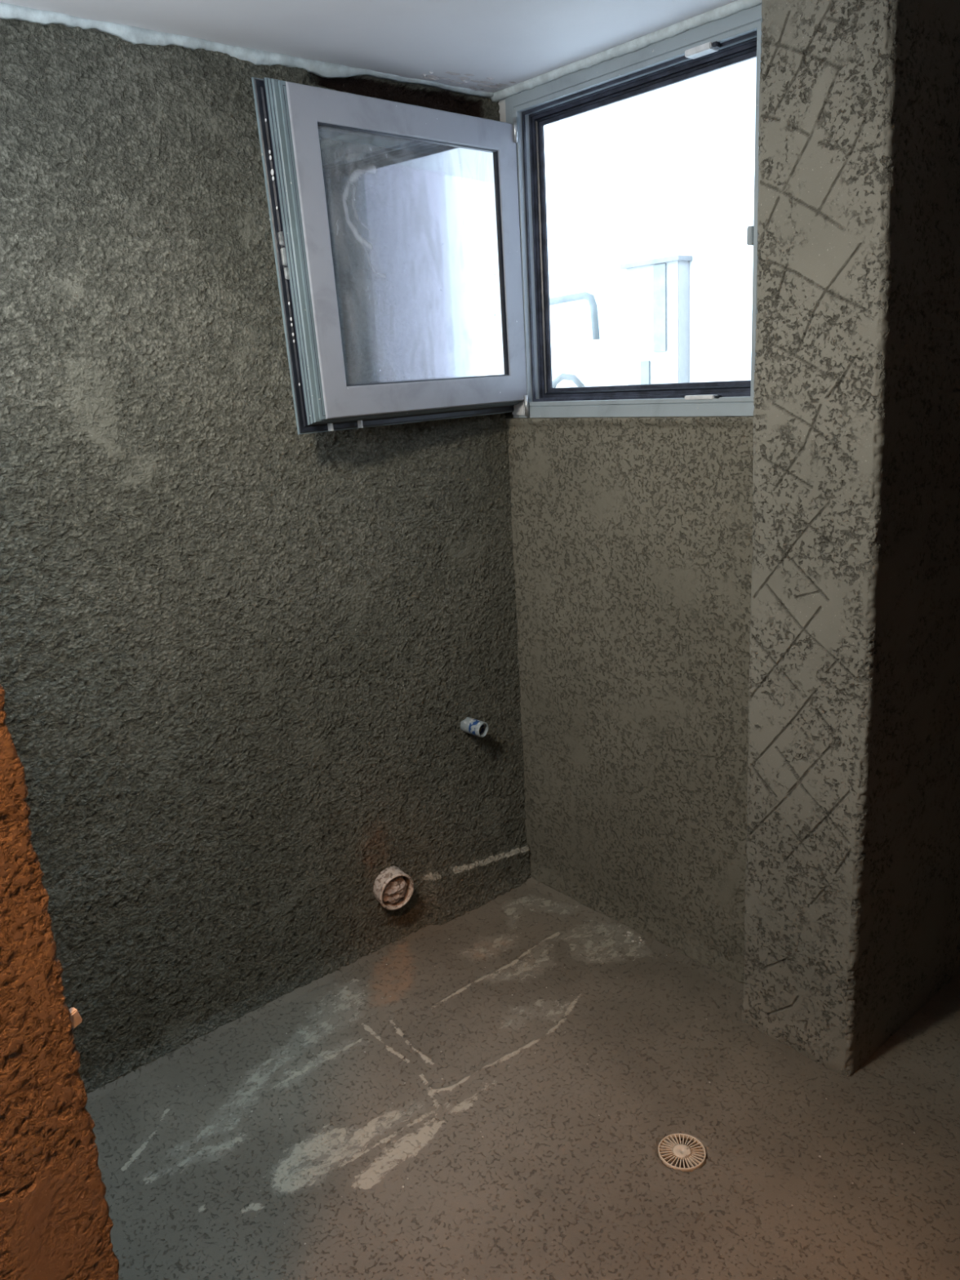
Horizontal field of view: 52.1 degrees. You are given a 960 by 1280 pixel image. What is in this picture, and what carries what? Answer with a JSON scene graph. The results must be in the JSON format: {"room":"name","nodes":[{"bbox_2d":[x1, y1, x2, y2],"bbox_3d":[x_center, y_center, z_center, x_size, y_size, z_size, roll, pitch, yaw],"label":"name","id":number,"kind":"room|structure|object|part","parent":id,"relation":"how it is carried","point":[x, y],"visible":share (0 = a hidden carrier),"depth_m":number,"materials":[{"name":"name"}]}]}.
{"room":"building under construction","nodes":[
{"label":"building under construction","id":0,"kind":"room"},
{"bbox_2d":[0,684,119,1279],"bbox_3d":[-0.494,0.416,1.001,0.127,2.070,0.125,-15,19,-38],"label":"wall","id":1,"kind":"structure","parent":0,"point":[55,1223],"depth_m":0.97,"materials":[{"name":"paint"}]},
{"bbox_2d":[68,1007,82,1028],"bbox_3d":[-0.412,0.383,0.993,0.011,0.020,0.015,9,19,38],"label":"spacer","id":2,"kind":"object","parent":1,"relation":"attached to","point":[75,1018],"visible":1,"depth_m":0.99,"materials":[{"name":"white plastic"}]},
{"bbox_2d":[0,17,531,1093],"bbox_3d":[-0.633,-0.165,2.504,1.880,2.430,0.188,-15,19,-38],"label":"wall","id":3,"kind":"structure","parent":0,"point":[244,655],"depth_m":2.43,"materials":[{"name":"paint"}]},
{"bbox_2d":[0,2,493,97],"bbox_3d":[-0.659,-1.303,2.146,1.830,0.029,0.032,-15,19,-38],"label":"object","id":4,"kind":"structure","parent":3,"relation":"attached to","point":[135,35],"depth_m":2.18,"materials":[{"name":"white"}]},
{"bbox_2d":[373,865,413,910],"bbox_3d":[-0.272,0.734,2.936,0.116,0.121,0.109,-13,18,-32],"label":"drain pipe","id":5,"kind":"object","parent":3,"relation":"attached to","point":[385,876],"visible":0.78,"depth_m":2.90,"materials":[{"name":"plastic"}]},
{"bbox_2d":[382,875,407,903],"bbox_3d":[-0.261,0.737,2.923,0.084,0.099,0.096,4,16,24],"label":"plug","id":6,"kind":"object","parent":5,"relation":"in","point":[395,889],"visible":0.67,"depth_m":2.90,"materials":[{"name":"beige plastic"}]},
{"bbox_2d":[422,71,516,90],"bbox_3d":[-0.037,-1.462,2.568,0.271,0.004,0.108,-15,19,-38],"label":"trim","id":7,"kind":"structure","parent":3,"relation":"attached to","point":[500,85],"depth_m":2.57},
{"bbox_2d":[459,716,488,737],"bbox_3d":[-0.027,0.265,3.022,0.104,0.053,0.048,10,20,40],"label":"pipe","id":8,"kind":"object","parent":3,"relation":"attached to","point":[469,725],"visible":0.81,"depth_m":3.00,"materials":[{"name":"white plastic"}]},
{"bbox_2d":[0,0,756,156],"bbox_3d":[0.868,-1.275,1.440,3.420,0.120,3.350,-15,19,-38],"label":"ceiling","id":9,"kind":"structure","parent":0,"point":[505,42],"depth_m":2.22,"materials":[{"name":"paint"}]},
{"bbox_2d":[84,877,959,1279],"bbox_3d":[1.014,1.165,2.016,3.500,0.146,3.220,-15,19,-38],"label":"floor","id":10,"kind":"structure","parent":0,"point":[172,1164],"depth_m":2.21,"materials":[{"name":"grey concrete"}]},
{"bbox_2d":[177,922,915,1279],"bbox_3d":[0.120,1.077,2.331,1.376,0.015,1.389,-15,19,-38],"label":"crumbs","id":11,"kind":"object","parent":10,"relation":"on","point":[628,932],"visible":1,"depth_m":2.39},
{"bbox_2d":[657,1133,706,1172],"bbox_3d":[0.440,1.121,2.136,0.102,0.023,0.102,-15,19,-38],"label":"floor drain","id":12,"kind":"object","parent":10,"relation":"on","point":[694,1155],"visible":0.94,"depth_m":2.13,"materials":[{"name":"beige plastic"}]},
{"bbox_2d":[497,98,754,983],"bbox_3d":[0.449,-0.291,2.791,0.239,2.408,1.120,-15,19,-38],"label":"wall","id":13,"kind":"structure","parent":0,"point":[633,536],"depth_m":2.76,"materials":[{"name":"paint"}]},
{"bbox_2d":[251,4,762,434],"bbox_3d":[0.145,-0.939,2.336,1.068,0.886,0.890,-15,19,-38],"label":"window","id":14,"kind":"structure","parent":13,"relation":"in","point":[495,170],"depth_m":2.48,"materials":[{"name":"grey paint"}]},
{"bbox_3d":[-0.162,-0.973,2.535,0.056,0.741,0.762,11,21,43],"label":"casement sash","id":15,"kind":"part","parent":14,"relation":"part of","materials":[{"name":"grey paint"}]},
{"bbox_3d":[-0.158,-0.969,2.522,0.625,0.593,0.062,-15,19,-38],"label":"pane","id":16,"kind":"part","parent":14,"relation":"part of","materials":[{"name":"clear glass"}]},
{"bbox_3d":[0.393,-1.012,2.510,0.066,0.860,0.850,-15,19,-38],"label":"frame","id":17,"kind":"part","parent":14,"relation":"part of","materials":[{"name":"grey paint"}]},
{"bbox_3d":[0.550,-0.600,2.423,0.034,0.010,0.087,-15,19,-38],"label":"strike plate","id":18,"kind":"part","parent":14,"relation":"part of","materials":[{"name":"white plastic"}]},
{"bbox_3d":[0.504,-1.340,2.231,0.034,0.014,0.073,-15,19,-38],"label":"strike plate","id":19,"kind":"part","parent":14,"relation":"part of","materials":[{"name":"white plastic"}]},
{"bbox_3d":[0.618,-0.916,2.224,0.026,0.040,0.014,-15,19,-38],"label":"strike plate","id":20,"kind":"part","parent":14,"relation":"part of","materials":[{"name":"grey paint"}]},
{"bbox_2d":[741,0,959,1076],"bbox_3d":[1.263,-0.292,2.584,1.475,2.430,0.308,-15,19,-38],"label":"pillar","id":21,"kind":"structure","parent":0,"point":[852,902],"depth_m":2.11,"materials":[{"name":"paint"}]},
{"bbox_3d":[0.341,-1.460,2.420,0.070,0.052,1.150,-15,19,-38],"label":"wall","id":22,"kind":"structure","parent":0,"visible":0},
{"bbox_2d":[490,0,761,102],"bbox_3d":[0.345,-1.422,2.365,0.024,0.021,0.950,-15,19,-38],"label":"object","id":23,"kind":"structure","parent":22,"relation":"attached to","point":[726,11],"depth_m":2.33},
{"label":"outside","id":24,"kind":"structure","parent":0,"visible":0},
{"bbox_3d":[0.636,1.046,4.475,1.580,0.100,9.000,-15,19,-38],"label":"ground","id":25,"kind":"structure","parent":24,"visible":0},
{"bbox_2d":[543,123,755,387],"bbox_3d":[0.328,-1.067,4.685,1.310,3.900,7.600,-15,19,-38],"label":"neighbouring building","id":26,"kind":"structure","parent":25,"relation":"on","point":[655,231],"depth_m":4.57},
{"bbox_2d":[552,373,584,387],"bbox_3d":[0.446,-1.338,5.136,0.032,0.114,0.263,-15,19,-38],"label":"cable loop","id":27,"kind":"object","parent":26,"relation":"attached to","point":[578,383],"visible":0.7,"depth_m":5.10,"materials":[{"name":"white plastic"}]},
{"bbox_2d":[549,291,599,339],"bbox_3d":[0.425,-1.652,5.049,0.036,0.234,0.498,-15,19,-38],"label":"downpipe","id":28,"kind":"object","parent":26,"relation":"attached to","point":[581,295],"visible":0.83,"depth_m":4.89,"materials":[{"name":"white metal"}]},
{"bbox_3d":[0.791,-1.160,4.687,0.010,0.330,0.050,-15,19,-38],"label":"cabinet panel","id":29,"kind":"part","parent":26,"relation":"part of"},
{"bbox_3d":[0.809,-1.740,4.525,0.100,0.020,0.345,-15,19,-38],"label":"cabinet lid","id":30,"kind":"part","parent":26,"relation":"part of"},
{"bbox_3d":[0.829,-1.527,4.518,0.010,0.380,0.070,-15,19,-38],"label":"cabinet door","id":31,"kind":"part","parent":26,"relation":"part of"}
]}

